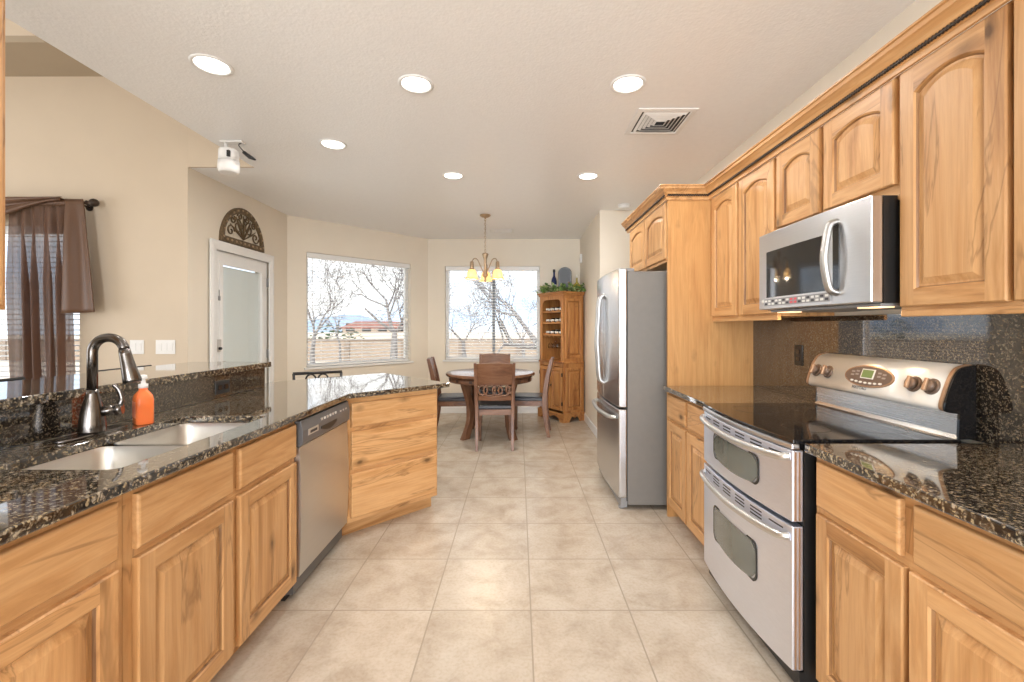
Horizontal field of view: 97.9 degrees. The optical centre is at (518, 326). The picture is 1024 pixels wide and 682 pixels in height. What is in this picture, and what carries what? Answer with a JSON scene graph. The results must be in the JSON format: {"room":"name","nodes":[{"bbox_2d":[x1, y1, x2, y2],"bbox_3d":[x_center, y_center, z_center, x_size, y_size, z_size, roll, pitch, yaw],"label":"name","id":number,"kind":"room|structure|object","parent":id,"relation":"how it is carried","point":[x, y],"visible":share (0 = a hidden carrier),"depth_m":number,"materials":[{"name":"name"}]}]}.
{"room":"kitchen","nodes":[
{"label":"kitchen","id":0,"kind":"room"},
{"bbox_2d":[5,18,35,35],"bbox_3d":[-4.665,-2.221,3.330,4.870,0.130,0.060,0,0,0],"label":"wall","id":1,"kind":"structure","parent":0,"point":[11,28],"depth_m":3.30,"materials":[{"name":"paint"}]},
{"bbox_2d":[5,36,102,76],"bbox_3d":[-4.665,-2.131,3.595,4.870,0.050,0.590,0,0,0],"label":"ceiling","id":2,"kind":"structure","parent":0,"point":[25,56],"depth_m":3.54,"materials":[{"name":"paint"}]},
{"bbox_2d":[5,77,253,373],"bbox_3d":[-4.615,-0.396,3.820,4.770,3.420,0.140,0,0,0],"label":"wall","id":3,"kind":"structure","parent":0,"point":[85,138],"depth_m":3.75,"materials":[{"name":"paint"}]},
{"bbox_2d":[0,226,79,376],"bbox_3d":[-4.295,-0.134,3.780,1.194,1.439,0.073,0,0,0],"label":"window blind","id":4,"kind":"object","parent":3,"relation":"attached to","point":[6,227],"visible":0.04,"depth_m":3.77,"materials":[{"name":"white plastic"}]},
{"bbox_2d":[84,199,99,210],"bbox_3d":[-4.327,-1.014,3.690,1.747,0.081,0.118,0,0,0],"label":"curtain rod","id":5,"kind":"object","parent":3,"relation":"attached to","point":[91,203],"visible":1,"depth_m":3.66,"materials":[{"name":"brown metal"}]},
{"bbox_2d":[6,199,75,378],"bbox_3d":[-3.916,-0.056,3.665,0.518,1.990,0.124,0,0,0],"label":"curtain","id":6,"kind":"object","parent":5,"relation":"hanging from","point":[40,337],"visible":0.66,"depth_m":3.65,"materials":[{"name":"brown fabric"}]},
{"bbox_2d":[5,196,94,313],"bbox_3d":[-4.271,-0.586,3.632,1.663,0.953,0.046,0,0,0],"label":"valance","id":7,"kind":"object","parent":5,"relation":"hanging from","point":[77,290],"visible":0.98,"depth_m":3.63,"materials":[{"name":"brown fabric"}]},
{"bbox_2d":[130,340,143,353],"bbox_3d":[-3.205,0.168,3.745,0.118,0.118,0.010,0,0,0],"label":"light switch","id":8,"kind":"object","parent":3,"relation":"attached to","point":[136,346],"visible":0.94,"depth_m":3.74,"materials":[{"name":"white plastic"}]},
{"bbox_2d":[156,340,174,353],"bbox_3d":[-2.965,0.168,3.745,0.164,0.118,0.010,0,0,0],"label":"light switch","id":9,"kind":"object","parent":3,"relation":"attached to","point":[162,346],"visible":1,"depth_m":3.74,"materials":[{"name":"white plastic"}]},
{"bbox_2d":[0,388,261,451],"bbox_3d":[-1.781,0.793,2.087,0.138,1.042,1.775,0,0,0],"label":"wall","id":10,"kind":"structure","parent":0,"point":[261,388],"depth_m":1.89,"materials":[{"name":"paint"}]},
{"bbox_2d":[0,368,264,450],"bbox_3d":[-1.703,0.339,1.740,0.016,0.133,2.480,0,0,0],"label":"backsplash","id":11,"kind":"structure","parent":10,"relation":"attached to","point":[19,426],"depth_m":1.84,"materials":[{"name":"stone"}]},
{"bbox_2d":[215,379,229,394],"bbox_3d":[-1.690,0.342,2.550,0.008,0.078,0.122,0,0,0],"label":"wall outlet","id":12,"kind":"object","parent":11,"relation":"attached to","point":[222,386],"visible":1,"depth_m":2.54,"materials":[{"name":"black plastic"}]},
{"bbox_2d":[0,362,270,409],"bbox_3d":[-1.951,0.253,2.122,0.538,0.034,1.837,0,0,0],"label":"bar ledge","id":13,"kind":"object","parent":10,"relation":"on","point":[18,393],"visible":0.99,"depth_m":1.97,"materials":[{"name":"stone"}]},
{"bbox_2d":[188,167,286,382],"bbox_3d":[-2.850,-0.016,4.556,0.140,2.660,1.609,0,0,0],"label":"wall","id":14,"kind":"structure","parent":0,"point":[209,200],"depth_m":4.05,"materials":[{"name":"paint"}]},
{"bbox_2d":[210,238,273,382],"bbox_3d":[-2.806,0.259,4.505,0.208,2.110,1.030,0,0,0],"label":"door","id":15,"kind":"structure","parent":14,"relation":"in","point":[238,315],"depth_m":4.48,"materials":[{"name":"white glass"}]},
{"bbox_2d":[223,267,258,361],"bbox_3d":[-2.810,0.238,4.505,0.004,1.628,0.630,0,0,0],"label":"blind","id":16,"kind":"object","parent":15,"relation":"attached to","point":[240,303],"depth_m":4.51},
{"bbox_2d":[219,208,264,252],"bbox_3d":[-2.763,-0.996,4.490,0.034,0.383,0.710,0,0,0],"label":"wall decoration","id":17,"kind":"object","parent":14,"relation":"in","point":[238,227],"visible":1,"depth_m":4.45,"materials":[{"name":"metal"}]},
{"bbox_2d":[287,215,427,380],"bbox_3d":[-2.136,-0.016,6.142,0.150,2.660,2.020,0,0,44],"label":"wall","id":18,"kind":"structure","parent":0,"point":[304,235],"depth_m":5.96,"materials":[{"name":"paint"}]},
{"bbox_2d":[304,258,413,369],"bbox_3d":[-2.142,-0.202,6.092,0.160,1.459,1.550,0,0,44],"label":"window","id":19,"kind":"structure","parent":18,"relation":"in","point":[405,270],"depth_m":6.23,"materials":[{"name":"white plastic"}]},
{"bbox_2d":[307,252,409,366],"bbox_3d":[-2.131,-0.216,6.082,0.074,1.424,1.474,0,0,44],"label":"window blind","id":20,"kind":"object","parent":19,"relation":"attached to","point":[309,255],"visible":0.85,"depth_m":6.02,"materials":[{"name":"white plastic"}]},
{"bbox_2d":[5,0,915,238],"bbox_3d":[-0.570,-1.456,1.485,4.720,0.220,10.970,0,0,0],"label":"ceiling","id":21,"kind":"structure","parent":0,"point":[521,104],"depth_m":2.48,"materials":[{"name":"paint"}]},
{"bbox_2d":[188,53,233,76],"bbox_3d":[-1.575,-1.341,2.290,0.196,0.007,0.196,0,0,0],"label":"recessed light","id":22,"kind":"object","parent":21,"relation":"in","point":[206,63],"visible":1,"depth_m":2.28,"materials":[{"name":"white plastic"}]},
{"bbox_2d":[217,140,255,174],"bbox_3d":[-2.039,-1.232,3.240,0.273,0.228,0.140,0,0,0],"label":"security camera","id":23,"kind":"object","parent":21,"relation":"attached to","point":[228,163],"visible":1,"depth_m":3.21,"materials":[{"name":"white plastic"}]},
{"bbox_2d":[318,138,346,149],"bbox_3d":[-1.364,-1.341,3.280,0.196,0.007,0.196,0,0,0],"label":"recessed light","id":24,"kind":"object","parent":21,"relation":"in","point":[334,144],"visible":1,"depth_m":3.28,"materials":[{"name":"white plastic"}]},
{"bbox_2d":[398,74,433,93],"bbox_3d":[-0.568,-1.341,2.470,0.196,0.007,0.196,0,0,0],"label":"recessed light","id":25,"kind":"object","parent":21,"relation":"in","point":[416,84],"visible":1,"depth_m":2.46,"materials":[{"name":"white plastic"}]},
{"bbox_2d":[442,172,463,179],"bbox_3d":[-0.580,-1.341,3.960,0.196,0.007,0.196,0,0,0],"label":"recessed light","id":26,"kind":"object","parent":21,"relation":"in","point":[448,175],"visible":1,"depth_m":3.95,"materials":[{"name":"white plastic"}]},
{"bbox_2d":[465,214,503,281],"bbox_3d":[-0.400,-0.943,5.406,0.476,0.804,0.423,0,0,0],"label":"chandelier","id":27,"kind":"object","parent":21,"relation":"hanging from","point":[497,273],"visible":1,"depth_m":5.31,"materials":[{"name":"beige glass"}]},
{"bbox_2d":[470,261,473,268],"bbox_3d":[-0.552,-0.730,5.279,0.060,0.103,0.060,0,0,0],"label":"socket","id":28,"kind":"object","parent":27,"relation":"attached to","point":[471,262],"depth_m":5.26,"materials":[{"name":"gold metal"}]},
{"bbox_2d":[495,261,499,268],"bbox_3d":[-0.248,-0.730,5.279,0.060,0.103,0.060,0,0,0],"label":"socket","id":29,"kind":"object","parent":27,"relation":"attached to","point":[497,262],"depth_m":5.26,"materials":[{"name":"gold metal"}]},
{"bbox_2d":[577,172,598,179],"bbox_3d":[0.620,-1.341,3.975,0.196,0.007,0.196,0,0,0],"label":"recessed light","id":30,"kind":"object","parent":21,"relation":"in","point":[588,175],"visible":1,"depth_m":3.98,"materials":[{"name":"white plastic"}]},
{"bbox_2d":[618,203,629,209],"bbox_3d":[1.165,-1.325,4.920,0.136,0.041,0.136,0,0,0],"label":"smoke detector","id":31,"kind":"object","parent":21,"relation":"attached to","point":[624,206],"visible":1,"depth_m":4.88,"materials":[{"name":"white plastic"}]},
{"bbox_2d":[610,74,645,93],"bbox_3d":[0.606,-1.341,2.470,0.196,0.007,0.196,0,0,0],"label":"recessed light","id":32,"kind":"object","parent":21,"relation":"in","point":[625,84],"visible":1,"depth_m":2.46,"materials":[{"name":"white plastic"}]},
{"bbox_2d":[625,108,698,134],"bbox_3d":[0.925,-1.339,2.925,0.370,0.013,0.370,0,0,0],"label":"ceiling vent","id":33,"kind":"object","parent":21,"relation":"in","point":[647,121],"visible":1,"depth_m":2.90,"materials":[{"name":"white plastic"}]},
{"bbox_2d":[210,413,792,681],"bbox_3d":[-2.625,1.374,1.400,9.150,0.120,11.200,0,0,0],"label":"floor","id":34,"kind":"structure","parent":0,"point":[524,564],"depth_m":2.20,"materials":[{"name":"tile"}]},
{"bbox_2d":[0,377,25,381],"bbox_3d":[-2.335,0.784,2.080,0.392,1.062,0.402,0,0,0],"label":"bar stool","id":35,"kind":"object","parent":34,"relation":"on","point":[16,378],"visible":0.03,"depth_m":2.21,"materials":[{"name":"metal"}]},
{"bbox_2d":[0,495,121,681],"bbox_3d":[-1.360,0.876,0.862,0.620,0.876,0.683,0,0,0],"label":"base cabinet","id":36,"kind":"object","parent":34,"relation":"on","point":[61,581],"visible":0.94,"depth_m":1.04,"materials":[{"name":"brown wood"}]},
{"bbox_2d":[98,365,151,371],"bbox_3d":[-2.335,0.787,2.865,0.392,1.056,0.402,0,0,0],"label":"bar stool","id":37,"kind":"object","parent":34,"relation":"on","point":[144,365],"visible":0.02,"depth_m":2.79,"materials":[{"name":"metal"}]},
{"bbox_2d":[98,422,296,681],"bbox_3d":[-1.360,0.876,1.667,0.620,0.876,0.925,0,0,0],"label":"base cabinet","id":38,"kind":"object","parent":34,"relation":"on","point":[209,546],"visible":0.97,"depth_m":1.50,"materials":[{"name":"brown wood"}]},
{"bbox_2d":[0,373,448,545],"bbox_3d":[-1.166,0.422,2.225,1.327,0.032,3.450,0,0,0],"label":"countertop","id":39,"kind":"structure","parent":38,"relation":"on","point":[31,501],"depth_m":1.53,"materials":[{"name":"stone"}]},
{"bbox_2d":[52,333,141,443],"bbox_3d":[-1.544,0.215,1.680,0.206,0.382,0.270,0,0,0],"label":"faucet","id":40,"kind":"object","parent":39,"relation":"on","point":[92,421],"visible":1,"depth_m":1.67,"materials":[{"name":"silver metal"}]},
{"bbox_2d":[22,423,246,469],"bbox_3d":[-1.335,0.533,1.655,0.398,0.188,0.778,0,0,0],"label":"sink","id":41,"kind":"object","parent":39,"relation":"in","point":[133,450],"visible":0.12,"depth_m":1.64,"materials":[{"name":"metal"}]},
{"bbox_2d":[132,374,153,425],"bbox_3d":[-1.575,0.302,1.872,0.080,0.206,0.061,0,0,38],"label":"soap dispenser","id":42,"kind":"object","parent":39,"relation":"on","point":[143,399],"visible":0.85,"depth_m":1.85,"materials":[{"name":"orange plastic"}]},
{"bbox_2d":[132,401,135,418],"bbox_3d":[-1.594,0.343,1.848,0.052,0.066,0.001,0,0,38],"label":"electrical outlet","id":43,"kind":"object","parent":42,"relation":"attached to","point":[133,403],"depth_m":1.84,"materials":[{"name":"plastic"}]},
{"bbox_2d":[281,401,349,600],"bbox_3d":[-1.330,0.880,2.433,0.600,0.868,0.594,0,0,0],"label":"dishwasher","id":44,"kind":"object","parent":34,"relation":"on","point":[321,458],"visible":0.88,"depth_m":2.35,"materials":[{"name":"metal"}]},
{"bbox_2d":[292,370,341,379],"bbox_3d":[-1.617,0.846,3.633,0.402,0.938,0.394,0,0,-29],"label":"bar stool","id":45,"kind":"object","parent":34,"relation":"on","point":[312,373],"visible":0.17,"depth_m":3.78,"materials":[{"name":"metal"}]},
{"bbox_2d":[342,389,436,535],"bbox_3d":[-1.022,0.876,3.183,0.666,0.876,0.600,0,0,-45],"label":"base cabinet","id":46,"kind":"object","parent":34,"relation":"on","point":[392,438],"visible":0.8,"depth_m":2.95,"materials":[{"name":"brown wood"}]},
{"bbox_2d":[427,357,471,426],"bbox_3d":[-0.848,0.846,5.486,0.532,0.937,0.440,0,0,-4],"label":"dining chair","id":47,"kind":"object","parent":34,"relation":"on","point":[443,399],"visible":0.5,"depth_m":5.30,"materials":[{"name":"brown wood"}]},
{"bbox_2d":[446,368,534,440],"bbox_3d":[-0.345,0.933,5.490,1.090,0.762,1.090,0,0,0],"label":"dining table","id":48,"kind":"object","parent":34,"relation":"on","point":[464,377],"visible":0.52,"depth_m":5.22,"materials":[{"name":"brown wood"}]},
{"bbox_2d":[478,353,509,426],"bbox_3d":[-0.335,0.846,6.098,0.440,0.937,0.532,0,0,0],"label":"dining chair","id":49,"kind":"object","parent":34,"relation":"on","point":[494,357],"visible":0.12,"depth_m":6.31,"materials":[{"name":"brown wood"}]},
{"bbox_2d":[474,363,514,450],"bbox_3d":[-0.260,0.846,4.927,0.440,0.937,0.532,0,0,-2],"label":"dining chair","id":50,"kind":"object","parent":34,"relation":"on","point":[494,375],"visible":1,"depth_m":4.73,"materials":[{"name":"brown wood"}]},
{"bbox_2d":[514,357,554,437],"bbox_3d":[0.183,0.846,5.514,0.532,0.937,0.440,0,0,6],"label":"dining chair","id":51,"kind":"object","parent":34,"relation":"on","point":[521,398],"visible":0.89,"depth_m":5.32,"materials":[{"name":"brown wood"}]},
{"bbox_2d":[537,291,584,422],"bbox_3d":[0.600,0.411,6.435,0.403,1.806,0.624,0,0,-32],"label":"wine cabinet","id":52,"kind":"object","parent":34,"relation":"on","point":[566,388],"visible":0.84,"depth_m":6.24,"materials":[{"name":"brown wood"}]},
{"bbox_2d":[551,269,556,291],"bbox_3d":[0.523,-0.670,6.559,0.085,0.356,0.083,0,0,0],"label":"bottle","id":53,"kind":"object","parent":52,"relation":"on","point":[554,280],"visible":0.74,"depth_m":6.54,"materials":[{"name":"glass"}]},
{"bbox_2d":[536,282,585,292],"bbox_3d":[0.553,-0.563,6.311,0.790,0.164,0.404,0,0,34],"label":"ivy garland","id":54,"kind":"object","parent":52,"relation":"on","point":[545,288],"visible":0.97,"depth_m":6.23,"materials":[{"name":"green plant"}]},
{"bbox_2d":[558,267,571,290],"bbox_3d":[0.670,-0.675,6.432,0.190,0.365,0.155,0,0,6],"label":"decorative plate","id":55,"kind":"object","parent":52,"relation":"on","point":[564,274],"visible":0.82,"depth_m":6.37,"materials":[{"name":"grey metal"}]},
{"bbox_2d":[572,275,580,291],"bbox_3d":[0.829,-0.617,6.338,0.136,0.248,0.136,0,0,0],"label":"bottle","id":56,"kind":"object","parent":52,"relation":"on","point":[576,275],"visible":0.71,"depth_m":6.32,"materials":[{"name":"glass"}]},
{"bbox_2d":[592,268,666,508],"bbox_3d":[1.119,0.445,3.652,0.983,1.738,0.905,0,0,0],"label":"refrigerator","id":57,"kind":"object","parent":34,"relation":"on","point":[630,337],"visible":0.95,"depth_m":3.20,"materials":[{"name":"metal"}]},
{"bbox_2d":[667,393,706,545],"bbox_3d":[1.328,0.876,2.720,0.616,0.876,0.735,0,0,0],"label":"base cabinet","id":58,"kind":"object","parent":34,"relation":"on","point":[685,429],"visible":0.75,"depth_m":2.73,"materials":[{"name":"brown wood"}]},
{"bbox_2d":[663,386,814,406],"bbox_3d":[1.319,0.422,2.716,0.637,0.032,0.743,0,0,0],"label":"countertop","id":59,"kind":"structure","parent":58,"relation":"on","point":[698,395],"depth_m":2.67,"materials":[{"name":"stone"}]},
{"bbox_2d":[667,198,752,516],"bbox_3d":[1.336,0.211,3.101,0.602,2.205,0.022,0,0,0],"label":"end panel","id":60,"kind":"object","parent":34,"relation":"on","point":[701,351],"visible":0.5,"depth_m":3.09,"materials":[{"name":"brown wood"}]},
{"bbox_2d":[700,352,975,681],"bbox_3d":[1.260,0.723,1.957,0.721,1.181,0.764,0,0,0],"label":"stove","id":61,"kind":"object","parent":34,"relation":"on","point":[758,475],"visible":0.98,"depth_m":1.75,"materials":[{"name":"silver metal"}]},
{"bbox_2d":[703,403,960,449],"bbox_3d":[1.250,0.416,1.957,0.629,0.036,0.762,0,0,0],"label":"cooktop","id":62,"kind":"object","parent":61,"relation":"in","point":[782,426],"depth_m":1.81,"materials":[{"name":"glass"}]},
{"bbox_2d":[816,457,1023,681],"bbox_3d":[1.328,0.876,1.177,0.616,0.876,0.755,0,0,0],"label":"base cabinet","id":63,"kind":"object","parent":34,"relation":"on","point":[908,589],"visible":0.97,"depth_m":1.19,"materials":[{"name":"brown wood"}]},
{"bbox_2d":[805,443,1023,546],"bbox_3d":[1.319,0.422,0.931,0.637,0.032,1.262,0,0,0],"label":"countertop","id":64,"kind":"structure","parent":63,"relation":"on","point":[980,485],"depth_m":1.24,"materials":[{"name":"stone"}]},
{"bbox_2d":[428,239,579,392],"bbox_3d":[-0.222,-0.016,6.895,2.324,2.660,0.150,0,0,0],"label":"wall","id":65,"kind":"structure","parent":0,"point":[548,254],"depth_m":6.82,"materials":[{"name":"paint"}]},
{"bbox_2d":[443,267,539,361],"bbox_3d":[-0.398,-0.202,6.865,1.513,1.459,0.160,0,0,0],"label":"window","id":66,"kind":"structure","parent":65,"relation":"in","point":[447,272],"depth_m":6.89,"materials":[{"name":"white plastic"}]},
{"bbox_2d":[446,266,538,358],"bbox_3d":[-0.398,-0.216,6.849,1.437,1.424,0.073,0,0,0],"label":"window blind","id":67,"kind":"object","parent":66,"relation":"attached to","point":[448,268],"visible":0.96,"depth_m":6.84,"materials":[{"name":"white plastic"}]},
{"bbox_2d":[440,406,596,437],"bbox_3d":[-0.580,1.264,5.935,4.400,0.100,1.770,0,0,0],"label":"baseboard","id":68,"kind":"structure","parent":65,"relation":"attached to","point":[456,409],"depth_m":6.80,"materials":[{"name":"white wood"}]},
{"bbox_2d":[580,214,597,427],"bbox_3d":[1.000,-0.016,6.045,0.120,2.660,1.550,0,0,0],"label":"wall","id":69,"kind":"structure","parent":0,"point":[589,239],"depth_m":5.91,"materials":[{"name":"paint"}]},
{"bbox_2d":[598,210,655,279],"bbox_3d":[1.365,-0.016,5.210,0.850,2.660,0.120,0,0,0],"label":"wall","id":70,"kind":"structure","parent":0,"point":[613,240],"depth_m":5.15,"materials":[{"name":"paint"}]},
{"bbox_2d":[693,0,1010,442],"bbox_3d":[1.715,-0.016,0.575,0.150,2.660,9.150,0,0,0],"label":"wall","id":71,"kind":"structure","parent":0,"point":[918,8],"depth_m":2.24,"materials":[{"name":"paint"}]},
{"bbox_2d":[630,201,666,270],"bbox_3d":[1.333,-0.676,3.650,0.606,0.430,1.070,0,0,0],"label":"upper cabinet","id":72,"kind":"object","parent":71,"relation":"attached to","point":[648,240],"visible":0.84,"depth_m":3.51,"materials":[{"name":"brown wood"}]},
{"bbox_2d":[621,0,1009,232],"bbox_3d":[1.148,-0.924,2.493,0.370,0.090,3.403,0,0,0],"label":"crown molding","id":73,"kind":"structure","parent":72,"relation":"attached to","point":[948,19],"depth_m":1.74,"materials":[{"name":"brown wood"}]},
{"bbox_2d":[711,155,834,321],"bbox_3d":[1.480,-0.464,2.698,0.311,0.855,0.778,0,0,0],"label":"upper cabinet","id":74,"kind":"object","parent":71,"relation":"attached to","point":[745,212],"visible":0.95,"depth_m":2.65,"materials":[{"name":"brown wood"}]},
{"bbox_2d":[776,73,901,228],"bbox_3d":[1.480,-0.670,1.938,0.311,0.442,0.741,0,0,0],"label":"upper cabinet","id":75,"kind":"object","parent":71,"relation":"attached to","point":[853,156],"visible":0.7,"depth_m":1.82,"materials":[{"name":"brown wood"}]},
{"bbox_2d":[759,195,901,312],"bbox_3d":[1.400,-0.269,1.941,0.448,0.395,0.734,0,0,0],"label":"microwave","id":76,"kind":"object","parent":75,"relation":"attached to","point":[844,258],"visible":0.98,"depth_m":1.72,"materials":[{"name":"silver metal"}]},
{"bbox_2d":[753,314,1023,452],"bbox_3d":[1.633,0.174,1.694,0.013,0.461,2.789,0,0,0],"label":"backsplash","id":77,"kind":"structure","parent":71,"relation":"attached to","point":[993,343],"depth_m":1.79,"materials":[{"name":"stone"}]},
{"bbox_2d":[794,345,802,365],"bbox_3d":[1.621,0.164,2.585,0.008,0.118,0.072,0,0,0],"label":"wall outlet","id":78,"kind":"object","parent":77,"relation":"attached to","point":[798,349],"visible":1,"depth_m":2.58,"materials":[{"name":"black plastic"}]},
{"bbox_2d":[900,0,1023,316],"bbox_3d":[1.480,-0.464,1.191,0.311,0.855,0.750,0,0,0],"label":"upper cabinet","id":79,"kind":"object","parent":71,"relation":"attached to","point":[962,104],"visible":1,"depth_m":1.32,"materials":[{"name":"brown wood"}]},
{"bbox_3d":[-1.781,-0.016,0.100,0.138,2.660,2.200,0,0,0],"label":"wall","id":80,"kind":"structure","parent":0,"visible":0},
{"bbox_2d":[0,0,4,309],"bbox_3d":[-1.535,-0.469,0.805,0.348,0.845,0.790,0,0,0],"label":"upper cabinet","id":81,"kind":"object","parent":80,"relation":"attached to","point":[2,2],"visible":1,"depth_m":1.18,"materials":[{"name":"brown wood"}]},
{"label":"outside","id":82,"kind":"structure","parent":0,"visible":0},
{"bbox_2d":[0,333,536,378],"bbox_3d":[0.000,1.614,30.000,180.000,0.200,180.000,0,0,0],"label":"ground","id":83,"kind":"structure","parent":82,"point":[309,336],"depth_m":64.31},
{"bbox_2d":[0,339,536,361],"bbox_3d":[0.000,1.019,19.590,60.240,0.990,0.280,0,0,0],"label":"wall","id":84,"kind":"structure","parent":83,"relation":"on","point":[385,341],"depth_m":19.50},
{"bbox_2d":[252,258,379,362],"bbox_3d":[-6.626,-0.639,14.570,3.554,4.318,3.176,0,0,19],"label":"bare tree","id":85,"kind":"object","parent":83,"relation":"on","point":[339,264],"visible":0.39,"depth_m":14.69,"materials":[{"name":"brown plant"}]},
{"bbox_2d":[310,285,345,360],"bbox_3d":[-7.389,-0.093,17.233,1.910,3.217,1.625,0,0,0],"label":"bare tree","id":86,"kind":"object","parent":83,"relation":"on","point":[332,285],"visible":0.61,"depth_m":17.31,"materials":[{"name":"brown plant"}]},
{"bbox_2d":[308,323,364,338],"bbox_3d":[-10.948,0.617,26.997,3.378,1.798,3.338,0,0,0],"label":"shrub","id":87,"kind":"object","parent":83,"relation":"on","point":[355,332],"visible":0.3,"depth_m":26.87,"materials":[{"name":"green plant"}]},
{"bbox_2d":[340,321,403,337],"bbox_3d":[-20.000,0.364,66.500,10.000,2.300,10.000,0,0,0],"label":"house","id":88,"kind":"structure","parent":83,"relation":"on","point":[362,332],"depth_m":62.00,"materials":[{"name":"paint"}]},
{"bbox_2d":[313,259,460,358],"bbox_3d":[-3.494,-0.727,12.792,4.412,4.525,3.260,0,0,34],"label":"bare tree","id":89,"kind":"object","parent":83,"relation":"on","point":[397,279],"visible":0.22,"depth_m":12.69,"materials":[{"name":"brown plant"}]},
{"bbox_2d":[449,290,503,354],"bbox_3d":[-1.592,0.085,14.900,2.457,2.886,2.330,0,0,0],"label":"bare tree","id":90,"kind":"object","parent":83,"relation":"on","point":[470,316],"visible":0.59,"depth_m":14.64,"materials":[{"name":"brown plant"}]},
{"bbox_2d":[450,271,536,353],"bbox_3d":[0.254,-0.153,10.536,4.434,3.518,3.093,0,0,22],"label":"bare tree","id":91,"kind":"object","parent":83,"relation":"on","point":[533,338],"visible":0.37,"depth_m":11.14,"materials":[{"name":"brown plant"}]},
{"bbox_2d":[500,294,536,354],"bbox_3d":[0.280,0.092,17.476,2.610,2.852,3.860,0,0,3],"label":"bare tree","id":92,"kind":"object","parent":83,"relation":"on","point":[520,337],"visible":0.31,"depth_m":16.92,"materials":[{"name":"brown plant"}]},
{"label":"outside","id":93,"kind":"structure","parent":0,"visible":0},
{"bbox_2d":[308,314,374,331],"bbox_3d":[-80.000,-1.157,160.000,100.000,5.542,40.000,0,0,0],"label":"hills","id":94,"kind":"structure","parent":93,"point":[361,318],"depth_m":140.00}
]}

